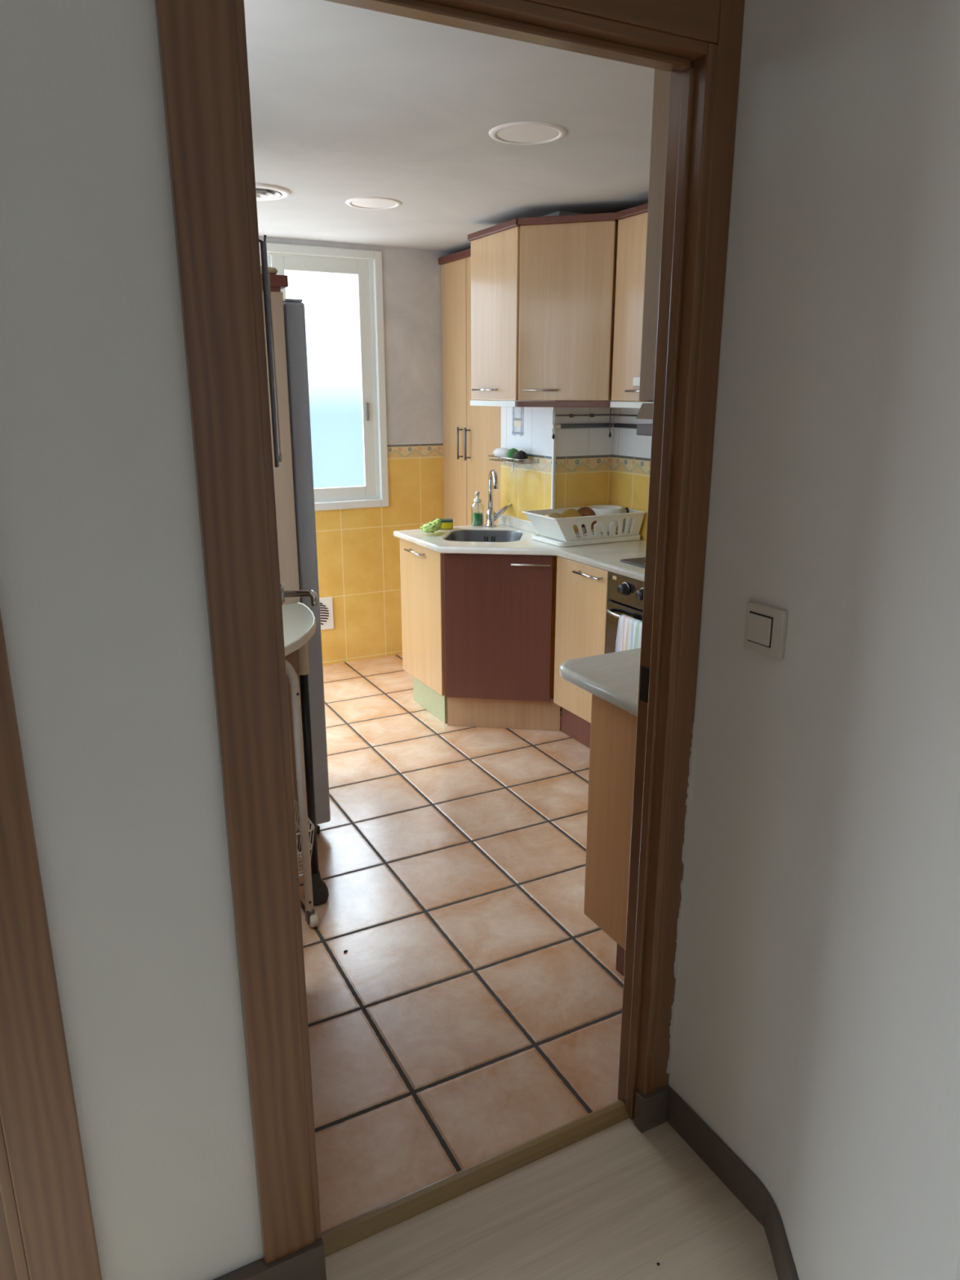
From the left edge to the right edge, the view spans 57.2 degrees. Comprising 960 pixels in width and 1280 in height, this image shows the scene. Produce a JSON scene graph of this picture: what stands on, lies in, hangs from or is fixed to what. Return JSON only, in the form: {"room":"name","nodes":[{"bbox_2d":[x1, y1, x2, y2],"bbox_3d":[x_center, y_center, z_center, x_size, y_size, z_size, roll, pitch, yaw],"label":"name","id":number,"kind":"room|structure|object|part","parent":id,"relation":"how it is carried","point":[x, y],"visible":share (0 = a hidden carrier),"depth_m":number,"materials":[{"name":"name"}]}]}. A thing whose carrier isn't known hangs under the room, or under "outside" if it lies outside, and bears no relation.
{"room":"hallway","nodes":[
{"label":"hallway","id":0,"kind":"room"},
{"bbox_2d":[0,0,263,1279],"bbox_3d":[-0.298,0.033,1.373,4.790,2.350,0.080,-8,18,-27],"label":"wall","id":1,"kind":"structure","parent":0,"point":[104,605],"depth_m":1.20,"materials":[{"name":"paint"}]},
{"bbox_2d":[0,609,102,1279],"bbox_3d":[-1.061,0.218,0.996,0.975,2.200,0.100,-8,18,-27],"label":"door","id":2,"kind":"structure","parent":1,"relation":"attached to","point":[47,1228],"depth_m":1.28,"materials":[{"name":"brown wood"}]},
{"bbox_2d":[213,1237,326,1279],"bbox_3d":[-0.447,1.160,1.546,0.357,0.087,0.028,-8,18,-27],"label":"baseboard","id":3,"kind":"structure","parent":1,"relation":"attached to","point":[307,1263],"depth_m":1.58,"materials":[{"name":"brown wood"}]},
{"bbox_2d":[258,235,282,467],"bbox_3d":[-0.463,-0.628,1.939,0.020,0.485,0.032,3,16,9],"label":"hanging cloth","id":4,"kind":"object","parent":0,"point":[265,273],"visible":0.98,"depth_m":1.93,"materials":[{"name":"grey fabric"}]},
{"bbox_3d":[-0.456,-0.602,1.958,0.008,0.405,0.008,-8,18,-27],"label":"cord","id":5,"kind":"part","parent":4,"relation":"part of","materials":[{"name":"grey fabric"}]},
{"bbox_2d":[280,583,317,606],"bbox_3d":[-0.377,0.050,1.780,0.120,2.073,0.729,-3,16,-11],"label":"door handle","id":6,"kind":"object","parent":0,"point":[312,594],"depth_m":2.05,"materials":[{"name":"silver metal"}]},
{"bbox_2d":[258,235,456,665],"bbox_3d":[-1.091,-0.971,4.937,2.740,2.350,0.100,-8,18,-27],"label":"wall","id":7,"kind":"structure","parent":0,"point":[358,551],"depth_m":5.19,"materials":[{"name":"tile"}]},
{"bbox_2d":[258,241,388,511],"bbox_3d":[-1.108,-1.393,4.778,1.250,1.397,0.072,-8,18,-27],"label":"window","id":8,"kind":"structure","parent":7,"relation":"in","point":[366,264],"depth_m":4.96,"materials":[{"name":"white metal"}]},
{"bbox_3d":[-1.330,-1.368,4.689,0.642,1.285,0.020,-8,18,-27],"label":"sash","id":9,"kind":"part","parent":8,"relation":"part of","materials":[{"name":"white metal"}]},
{"bbox_2d":[319,596,333,630],"bbox_3d":[-0.956,-0.148,5.176,0.196,0.192,0.013,-8,18,-27],"label":"air vent","id":10,"kind":"object","parent":7,"relation":"in","point":[326,619],"visible":0.34,"depth_m":5.20,"materials":[{"name":"white plastic"}]},
{"bbox_2d":[244,0,654,252],"bbox_3d":[-0.243,-1.714,3.057,2.740,0.100,3.735,-8,18,-27],"label":"ceiling","id":11,"kind":"structure","parent":0,"point":[348,102],"depth_m":2.67,"materials":[{"name":"paint"}]},
{"bbox_2d":[255,182,291,200],"bbox_3d":[-0.903,-1.778,3.514,0.296,0.026,0.296,-8,18,-27],"label":"ceiling vent","id":12,"kind":"object","parent":11,"relation":"in","point":[264,192],"visible":0.45,"depth_m":3.49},
{"bbox_2d":[345,196,402,209],"bbox_3d":[-0.450,-1.851,3.738,0.240,0.006,0.240,-8,18,-27],"label":"recessed light","id":13,"kind":"object","parent":11,"relation":"in","point":[364,202],"visible":1,"depth_m":3.72,"materials":[{"name":"white plastic"}]},
{"bbox_2d":[351,199,396,208],"bbox_3d":[-0.450,-1.851,3.738,0.192,0.001,0.192,-8,18,-27],"label":"diffuser","id":14,"kind":"object","parent":13,"relation":"attached to","point":[358,203],"depth_m":3.74,"materials":[{"name":"white plastic"}]},
{"bbox_2d":[488,121,567,144],"bbox_3d":[0.149,-1.567,2.729,0.244,0.006,0.244,-8,18,-27],"label":"recessed light","id":15,"kind":"object","parent":11,"relation":"in","point":[519,132],"visible":1,"depth_m":2.71,"materials":[{"name":"white plastic"}]},
{"bbox_2d":[496,125,559,142],"bbox_3d":[0.149,-1.567,2.729,0.195,0.001,0.195,-8,18,-27],"label":"diffuser","id":16,"kind":"object","parent":15,"relation":"attached to","point":[504,134],"depth_m":2.73,"materials":[{"name":"white plastic"}]},
{"bbox_2d":[297,653,777,1279],"bbox_3d":[-0.501,1.084,2.069,4.790,0.050,6.520,-8,18,-27],"label":"floor","id":17,"kind":"structure","parent":0,"point":[471,1013],"depth_m":2.29,"materials":[{"name":"tile"}]},
{"bbox_2d":[261,273,307,852],"bbox_3d":[-0.868,-0.140,2.791,0.618,1.913,0.088,-8,18,-27],"label":"panel","id":18,"kind":"object","parent":17,"relation":"on","point":[282,474],"visible":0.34,"depth_m":2.78,"materials":[{"name":"brown wood"}]},
{"bbox_2d":[260,266,277,274],"bbox_3d":[-0.685,-1.099,2.619,0.170,0.026,0.076,-8,18,-27],"label":"lid","id":19,"kind":"object","parent":18,"relation":"on","point":[272,270],"visible":0.08,"depth_m":2.63,"materials":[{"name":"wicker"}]},
{"bbox_3d":[-0.868,-1.045,2.535,0.618,0.032,0.088,-8,18,-27],"label":"cornice","id":20,"kind":"part","parent":18,"relation":"part of","materials":[{"name":"brown wood"}]},
{"bbox_2d":[285,660,319,927],"bbox_3d":[-0.720,0.441,2.649,0.389,0.872,0.359,-8,18,-27],"label":"rack","id":21,"kind":"object","parent":17,"relation":"on","point":[311,915],"visible":0.24,"depth_m":2.58,"materials":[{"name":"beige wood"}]},
{"bbox_2d":[293,799,314,876],"bbox_3d":[-0.715,0.637,2.716,0.370,0.146,0.251,-8,18,-27],"label":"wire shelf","id":22,"kind":"object","parent":21,"relation":"attached to","point":[298,833],"depth_m":2.72,"materials":[{"name":"white metal"}]},
{"bbox_2d":[281,602,328,905],"bbox_3d":[-0.714,0.421,2.639,0.593,0.915,0.575,-8,18,-27],"label":"folding table","id":23,"kind":"object","parent":17,"relation":"on","point":[299,620],"visible":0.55,"depth_m":2.69,"materials":[{"name":"laminate"}]},
{"bbox_3d":[-0.527,0.435,2.729,0.025,0.720,0.025,-8,18,-27],"label":"leg","id":24,"kind":"part","parent":23,"relation":"part of","materials":[{"name":"black metal"}]},
{"bbox_2d":[283,298,330,834],"bbox_3d":[-0.995,-0.201,3.112,0.696,1.858,0.597,-8,18,-27],"label":"fridge","id":25,"kind":"object","parent":17,"relation":"on","point":[294,308],"visible":0.18,"depth_m":2.93,"materials":[{"name":"metal"}]},
{"bbox_2d":[399,538,447,723],"bbox_3d":[-0.188,-0.062,4.447,0.314,0.863,0.485,-8,18,-27],"label":"base cabinet","id":26,"kind":"object","parent":17,"relation":"on","point":[421,568],"visible":0.8,"depth_m":4.35,"materials":[{"name":"brown wood"}]},
{"bbox_3d":[-0.319,-0.428,4.288,0.034,0.010,0.185,-8,18,-27],"label":"handle","id":27,"kind":"part","parent":26,"relation":"part of","materials":[{"name":"silver metal"}]},
{"bbox_2d":[438,248,501,526],"bbox_3d":[0.076,-0.988,5.066,0.351,2.309,0.756,-8,18,-27],"label":"tall cabinet","id":28,"kind":"object","parent":17,"relation":"on","point":[471,433],"visible":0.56,"depth_m":4.98,"materials":[{"name":"brown wood"}]},
{"bbox_3d":[-0.142,-1.058,5.187,0.020,2.171,0.311,-8,18,-27],"label":"door","id":29,"kind":"part","parent":28,"relation":"part of","materials":[{"name":"brown wood"}]},
{"bbox_3d":[0.085,-2.084,4.762,0.332,0.034,0.756,-8,18,-27],"label":"cornice","id":30,"kind":"part","parent":28,"relation":"part of","materials":[{"name":"brown wood"}]},
{"bbox_3d":[-0.116,-1.129,5.053,0.035,0.180,0.011,-8,18,-27],"label":"handle","id":31,"kind":"part","parent":28,"relation":"part of","materials":[{"name":"grey metal"}]},
{"bbox_3d":[-0.072,-1.106,4.973,0.035,0.180,0.011,-8,18,-27],"label":"handle","id":32,"kind":"part","parent":28,"relation":"part of","materials":[{"name":"grey metal"}]},
{"bbox_3d":[0.034,-0.967,4.864,0.020,2.171,0.435,-8,18,-27],"label":"door","id":33,"kind":"part","parent":28,"relation":"part of","materials":[{"name":"brown wood"}]},
{"bbox_2d":[321,1099,629,1257],"bbox_3d":[0.010,1.113,1.849,0.734,0.012,0.049,-8,18,-27],"label":"threshold strip","id":34,"kind":"object","parent":17,"relation":"on","point":[338,1237],"visible":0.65,"depth_m":1.82,"materials":[{"name":"brown wood"}]},
{"bbox_2d":[443,553,559,730],"bbox_3d":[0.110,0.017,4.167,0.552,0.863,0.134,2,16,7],"label":"base cabinet","id":35,"kind":"object","parent":17,"relation":"on","point":[498,607],"visible":0.9,"depth_m":4.13,"materials":[{"name":"brown wood"}]},
{"bbox_3d":[0.231,-0.342,3.998,0.180,0.011,0.034,2,16,7],"label":"handle","id":36,"kind":"part","parent":35,"relation":"part of","materials":[{"name":"silver metal"}]},
{"bbox_2d":[553,556,610,748],"bbox_3d":[0.639,0.051,4.042,0.532,0.865,0.408,-8,18,-27],"label":"base cabinet","id":37,"kind":"object","parent":17,"relation":"on","point":[582,598],"visible":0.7,"depth_m":3.92,"materials":[{"name":"brown wood"}]},
{"bbox_2d":[393,514,646,582],"bbox_3d":[0.405,-0.406,3.908,0.951,0.084,1.822,-8,18,-27],"label":"countertop","id":38,"kind":"structure","parent":37,"relation":"on","point":[607,557],"depth_m":4.01,"materials":[{"name":"white stone"}]},
{"bbox_2d":[419,518,442,533],"bbox_3d":[-0.231,-0.567,4.385,0.091,0.058,0.181,6,17,21],"label":"cleaning cloth","id":39,"kind":"object","parent":38,"relation":"on","point":[432,526],"visible":1,"depth_m":4.33,"materials":[{"name":"green fabric"}]},
{"bbox_2d":[434,518,453,528],"bbox_3d":[-0.188,-0.597,4.532,0.096,0.045,0.064,-1,16,-3],"label":"sponge","id":40,"kind":"object","parent":38,"relation":"on","point":[446,523],"visible":0.6,"depth_m":4.50,"materials":[{"name":"yellow plastic"}]},
{"bbox_2d":[471,491,484,525],"bbox_3d":[-0.013,-0.692,4.633,0.066,0.176,0.067,-8,18,-27],"label":"soap dispenser","id":41,"kind":"object","parent":38,"relation":"on","point":[477,518],"visible":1,"depth_m":4.62,"materials":[{"name":"clear plastic"}]},
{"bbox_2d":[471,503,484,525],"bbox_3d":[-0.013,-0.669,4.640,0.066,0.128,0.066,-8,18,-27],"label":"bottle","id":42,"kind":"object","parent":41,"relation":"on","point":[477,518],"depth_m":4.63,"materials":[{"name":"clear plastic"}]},
{"bbox_2d":[444,529,522,542],"bbox_3d":[0.020,-0.441,4.359,0.362,0.148,0.387,2,16,7],"label":"sink","id":43,"kind":"object","parent":38,"relation":"in","point":[472,535],"visible":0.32,"depth_m":4.52,"materials":[{"name":"metal"}]},
{"bbox_2d":[485,469,511,526],"bbox_3d":[0.078,-0.735,4.561,0.115,0.297,0.162,10,18,30],"label":"tap","id":44,"kind":"object","parent":38,"relation":"on","point":[491,516],"visible":1,"depth_m":4.58,"materials":[{"name":"silver metal"}]},
{"bbox_3d":[0.068,-0.760,4.522,0.029,0.227,0.131,-3,16,-12],"label":"spout","id":45,"kind":"part","parent":44,"relation":"part of","materials":[{"name":"silver metal"}]},
{"bbox_3d":[0.107,-0.665,4.610,0.118,0.098,0.033,-2,16,-8],"label":"lever","id":46,"kind":"part","parent":44,"relation":"part of","materials":[{"name":"silver metal"}]},
{"bbox_2d":[522,506,645,546],"bbox_3d":[0.491,-0.541,4.172,0.512,0.135,0.303,-8,18,-27],"label":"dish rack","id":47,"kind":"object","parent":38,"relation":"on","point":[560,532],"visible":0.89,"depth_m":4.09,"materials":[{"name":"white plastic"}]},
{"bbox_2d":[548,512,560,518],"bbox_3d":[0.352,-0.550,4.151,0.100,0.100,0.016,-11,19,-34],"label":"saucer","id":48,"kind":"object","parent":47,"relation":"in","point":[555,515],"visible":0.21,"depth_m":4.15,"materials":[{"name":"orange ceramic"}]},
{"bbox_2d":[560,508,582,533],"bbox_3d":[0.426,-0.555,4.132,0.120,0.120,0.017,-6,17,-21],"label":"saucer","id":49,"kind":"object","parent":47,"relation":"in","point":[571,513],"visible":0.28,"depth_m":4.13,"materials":[{"name":"yellow ceramic"}]},
{"bbox_2d":[581,514,585,534],"bbox_3d":[0.478,-0.534,4.095,0.032,0.100,0.013,-8,18,-27],"label":"spoon","id":50,"kind":"object","parent":47,"relation":"in","point":[583,515],"visible":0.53,"depth_m":4.10,"materials":[{"name":"metal"}]},
{"bbox_2d":[577,506,596,533],"bbox_3d":[0.497,-0.567,4.167,0.124,0.124,0.018,-7,17,-23],"label":"saucer","id":51,"kind":"object","parent":47,"relation":"in","point":[587,511],"visible":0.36,"depth_m":4.17,"materials":[{"name":"brown ceramic"}]},
{"bbox_2d":[587,504,622,532],"bbox_3d":[0.601,-0.585,4.251,0.170,0.113,0.170,-8,18,-27],"label":"bowl","id":52,"kind":"object","parent":47,"relation":"in","point":[602,509],"visible":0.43,"depth_m":4.19,"materials":[{"name":"ceramic"}]},
{"bbox_2d":[531,532,640,546],"bbox_3d":[0.507,-0.492,4.210,0.463,0.020,0.278,-8,18,-27],"label":"drip tray","id":53,"kind":"object","parent":38,"relation":"on","point":[545,537],"depth_m":4.11,"materials":[{"name":"white plastic"}]},
{"bbox_2d":[620,556,645,567],"bbox_3d":[0.887,-0.289,3.512,0.392,0.009,0.562,-8,18,-27],"label":"cooktop","id":54,"kind":"object","parent":38,"relation":"in","point":[640,562],"visible":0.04,"depth_m":3.63,"materials":[{"name":"black glass"}]},
{"bbox_3d":[0.459,-0.276,3.750,0.034,0.010,0.190,-8,18,-27],"label":"handle","id":55,"kind":"part","parent":37,"relation":"part of","materials":[{"name":"silver metal"}]},
{"bbox_2d":[583,693,637,976],"bbox_3d":[0.992,0.474,2.537,1.365,0.868,0.482,-8,18,-27],"label":"base cabinet","id":56,"kind":"object","parent":17,"relation":"on","point":[613,729],"visible":0.1,"depth_m":2.30,"materials":[{"name":"brown wood"}]},
{"bbox_2d":[559,648,640,716],"bbox_3d":[0.943,0.042,2.410,1.455,0.032,0.519,-8,18,-27],"label":"countertop","id":57,"kind":"structure","parent":56,"relation":"on","point":[613,677],"depth_m":2.19,"materials":[{"name":"white stone"}]},
{"bbox_2d":[605,571,644,653],"bbox_3d":[0.872,0.174,3.608,0.540,0.865,0.602,-8,18,-27],"label":"oven","id":58,"kind":"object","parent":17,"relation":"on","point":[625,593],"visible":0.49,"depth_m":3.59,"materials":[{"name":"black metal"}]},
{"bbox_3d":[0.654,-0.055,3.420,0.044,0.016,0.560,-8,18,-27],"label":"handle","id":59,"kind":"part","parent":58,"relation":"part of","materials":[{"name":"metal"}]},
{"bbox_3d":[0.680,0.182,3.503,0.022,0.577,0.598,-8,18,-27],"label":"door","id":60,"kind":"part","parent":58,"relation":"part of","materials":[{"name":"clear glass"}]},
{"bbox_3d":[0.577,-0.204,3.543,0.033,0.054,0.054,-8,18,-27],"label":"knob","id":61,"kind":"part","parent":58,"relation":"part of","materials":[{"name":"black plastic"}]},
{"bbox_3d":[0.681,-0.157,3.408,0.020,0.116,0.598,-8,18,-27],"label":"control panel","id":62,"kind":"part","parent":58,"relation":"part of","materials":[{"name":"metal"}]},
{"bbox_2d":[615,613,642,652],"bbox_3d":[0.605,0.054,3.504,0.041,0.285,0.183,-8,18,-27],"label":"dish towel","id":63,"kind":"object","parent":58,"relation":"hanging from","point":[628,637],"visible":0.43,"depth_m":3.49,"materials":[{"name":"multicoloured fabric"}]},
{"bbox_3d":[0.632,-0.176,3.444,0.033,0.054,0.054,-8,18,-27],"label":"knob","id":64,"kind":"part","parent":58,"relation":"part of","materials":[{"name":"black plastic"}]},
{"bbox_2d":[500,210,614,707],"bbox_3d":[0.381,-0.854,4.519,0.340,2.350,0.520,-8,18,-27],"label":"wall column","id":65,"kind":"structure","parent":0,"point":[584,455],"depth_m":4.31,"materials":[{"name":"tile"}]},
{"bbox_2d":[467,217,520,406],"bbox_3d":[0.139,-1.512,4.159,0.241,0.789,0.465,-8,18,-27],"label":"upper cabinet","id":66,"kind":"object","parent":65,"relation":"attached to","point":[495,250],"visible":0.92,"depth_m":4.10,"materials":[{"name":"brown wood"}]},
{"bbox_3d":[0.022,-1.205,4.244,0.033,0.010,0.205,-8,18,-27],"label":"handle","id":67,"kind":"part","parent":66,"relation":"part of","materials":[{"name":"silver metal"}]},
{"bbox_3d":[0.147,-1.880,4.060,0.224,0.027,0.465,-8,18,-27],"label":"cornice","id":68,"kind":"part","parent":66,"relation":"part of","materials":[{"name":"brown wood"}]},
{"bbox_2d":[488,454,533,472],"bbox_3d":[0.144,-0.897,4.483,0.093,0.069,0.346,-8,18,-27],"label":"wire basket","id":69,"kind":"object","parent":65,"relation":"attached to","point":[507,460],"visible":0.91,"depth_m":4.42,"materials":[{"name":"silver metal"}]},
{"bbox_2d":[493,447,509,460],"bbox_3d":[0.115,-0.959,4.538,0.060,0.064,0.164,-8,18,-27],"label":"pad","id":70,"kind":"object","parent":69,"relation":"in","point":[502,452],"visible":0.72,"depth_m":4.50,"materials":[{"name":"white"}]},
{"bbox_2d":[506,448,518,461],"bbox_3d":[0.165,-0.933,4.437,0.061,0.066,0.078,-8,18,-27],"label":"pad","id":71,"kind":"object","parent":69,"relation":"in","point":[510,453],"visible":0.72,"depth_m":4.41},
{"bbox_2d":[512,450,528,462],"bbox_3d":[0.203,-0.911,4.371,0.074,0.058,0.102,-8,18,-27],"label":"steel wool","id":72,"kind":"object","parent":69,"relation":"in","point":[517,455],"visible":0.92,"depth_m":4.35,"materials":[{"name":"grey metal"}]},
{"bbox_2d":[511,406,524,436],"bbox_3d":[0.190,-1.113,4.441,0.002,0.168,0.112,-8,18,-27],"label":"picture","id":73,"kind":"object","parent":65,"relation":"attached to","point":[517,412],"visible":0.8,"depth_m":4.44},
{"bbox_2d":[551,407,557,508],"bbox_3d":[0.352,-0.856,4.197,0.016,0.670,0.016,-8,18,-27],"label":"strip","id":74,"kind":"object","parent":65,"relation":"attached to","point":[554,441],"visible":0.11,"depth_m":4.20,"materials":[{"name":"white plastic"}]},
{"bbox_2d":[517,212,620,407],"bbox_3d":[0.474,-1.444,3.918,0.557,0.789,0.331,-8,18,-27],"label":"upper cabinet","id":75,"kind":"object","parent":65,"relation":"attached to","point":[568,263],"visible":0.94,"depth_m":3.86,"materials":[{"name":"brown wood"}]},
{"bbox_3d":[0.273,-1.124,3.964,0.160,0.009,0.033,5,16,17],"label":"handle","id":76,"kind":"part","parent":75,"relation":"part of","materials":[{"name":"silver metal"}]},
{"bbox_3d":[0.478,-1.809,3.808,0.557,0.027,0.315,-8,18,-27],"label":"cornice","id":77,"kind":"part","parent":75,"relation":"part of","materials":[{"name":"brown wood"}]},
{"bbox_2d":[551,407,637,439],"bbox_3d":[0.638,-0.965,3.946,0.368,0.146,0.639,-8,18,-27],"label":"utensil rail","id":78,"kind":"object","parent":65,"relation":"attached to","point":[609,425],"visible":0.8,"depth_m":4.20,"materials":[{"name":"black metal"}]},
{"bbox_3d":[0.497,-1.070,4.191,0.325,0.007,0.007,-8,18,-27],"label":"rod","id":79,"kind":"part","parent":78,"relation":"part of","materials":[{"name":"black metal"}]},
{"bbox_3d":[0.784,-1.015,3.996,0.007,0.007,0.612,-8,18,-27],"label":"rod","id":80,"kind":"part","parent":78,"relation":"part of","materials":[{"name":"metal"}]},
{"bbox_2d":[610,400,652,540],"bbox_3d":[0.906,-0.712,4.015,0.100,2.350,3.655,-8,18,-27],"label":"wall","id":81,"kind":"structure","parent":0,"point":[631,451],"depth_m":4.22,"materials":[{"name":"tile"}]},
{"bbox_2d":[610,203,653,408],"bbox_3d":[0.757,-1.380,3.692,0.277,0.789,0.390,-8,18,-27],"label":"upper cabinet","id":82,"kind":"object","parent":81,"relation":"attached to","point":[633,223],"visible":0.42,"depth_m":3.70,"materials":[{"name":"brown wood"}]},
{"bbox_3d":[0.674,-1.040,3.679,0.033,0.010,0.185,-8,18,-27],"label":"handle","id":83,"kind":"part","parent":82,"relation":"part of","materials":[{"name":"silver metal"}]},
{"bbox_3d":[0.769,-1.745,3.581,0.262,0.027,0.364,-8,18,-27],"label":"cornice","id":84,"kind":"part","parent":82,"relation":"part of","materials":[{"name":"brown wood"}]},
{"bbox_2d":[632,376,639,386],"bbox_3d":[0.667,-1.085,3.698,0.016,0.039,0.066,-8,18,-27],"label":"timer","id":85,"kind":"object","parent":82,"relation":"attached to","point":[636,382],"visible":0.51,"depth_m":3.70,"materials":[{"name":"white plastic"}]},
{"bbox_2d":[636,423,652,435],"bbox_3d":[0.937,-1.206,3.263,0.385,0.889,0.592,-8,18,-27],"label":"power outlet","id":86,"kind":"object","parent":81,"relation":"attached to","point":[645,429],"visible":0.1,"depth_m":3.50,"materials":[{"name":"plastic"}]},
{"bbox_2d":[635,68,670,419],"bbox_3d":[0.859,-0.910,2.011,0.952,0.782,0.374,-8,18,-27],"label":"upper cabinet","id":87,"kind":"object","parent":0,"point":[661,77],"visible":0.17,"depth_m":1.93,"materials":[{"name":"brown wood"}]},
{"bbox_2d":[668,0,959,1279],"bbox_3d":[0.996,0.272,0.526,0.540,2.350,2.685,-8,18,-27],"label":"wall","id":88,"kind":"structure","parent":0,"point":[815,1033],"depth_m":1.33,"materials":[{"name":"paint"}]},
{"bbox_2d":[155,0,744,1264],"bbox_3d":[-0.001,0.066,1.533,0.908,2.200,0.096,-8,18,-27],"label":"door frame","id":89,"kind":"structure","parent":88,"relation":"attached to","point":[202,43],"depth_m":1.39,"materials":[{"name":"brown wood"}]},
{"bbox_3d":[-0.344,0.085,1.305,0.092,2.113,0.018,-8,18,-27],"label":"casing","id":90,"kind":"part","parent":89,"relation":"part of","materials":[{"name":"brown wood"}]},
{"bbox_3d":[0.036,-0.944,1.224,0.766,0.088,0.017,-8,18,-27],"label":"casing","id":91,"kind":"part","parent":89,"relation":"part of","materials":[{"name":"brown wood"}]},
{"bbox_3d":[0.327,0.088,1.749,0.004,0.070,0.025,-8,18,-27],"label":"strike plate","id":92,"kind":"part","parent":89,"relation":"part of","materials":[{"name":"black metal"}]},
{"bbox_3d":[0.397,-0.021,1.681,0.048,2.113,0.018,-8,18,-27],"label":"casing","id":93,"kind":"part","parent":89,"relation":"part of","materials":[{"name":"brown wood"}]},
{"bbox_2d":[634,1084,798,1279],"bbox_3d":[0.510,1.153,1.572,0.169,0.087,0.905,-3,16,-11],"label":"baseboard","id":94,"kind":"structure","parent":88,"relation":"attached to","point":[654,1108],"depth_m":1.82,"materials":[{"name":"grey wood"}]},
{"bbox_2d":[743,600,787,659],"bbox_3d":[0.494,-0.017,1.530,0.014,0.086,0.087,-8,18,-27],"label":"light switch","id":95,"kind":"object","parent":88,"relation":"attached to","point":[766,625],"visible":1,"depth_m":1.52,"materials":[{"name":"beige plastic"}]}
]}

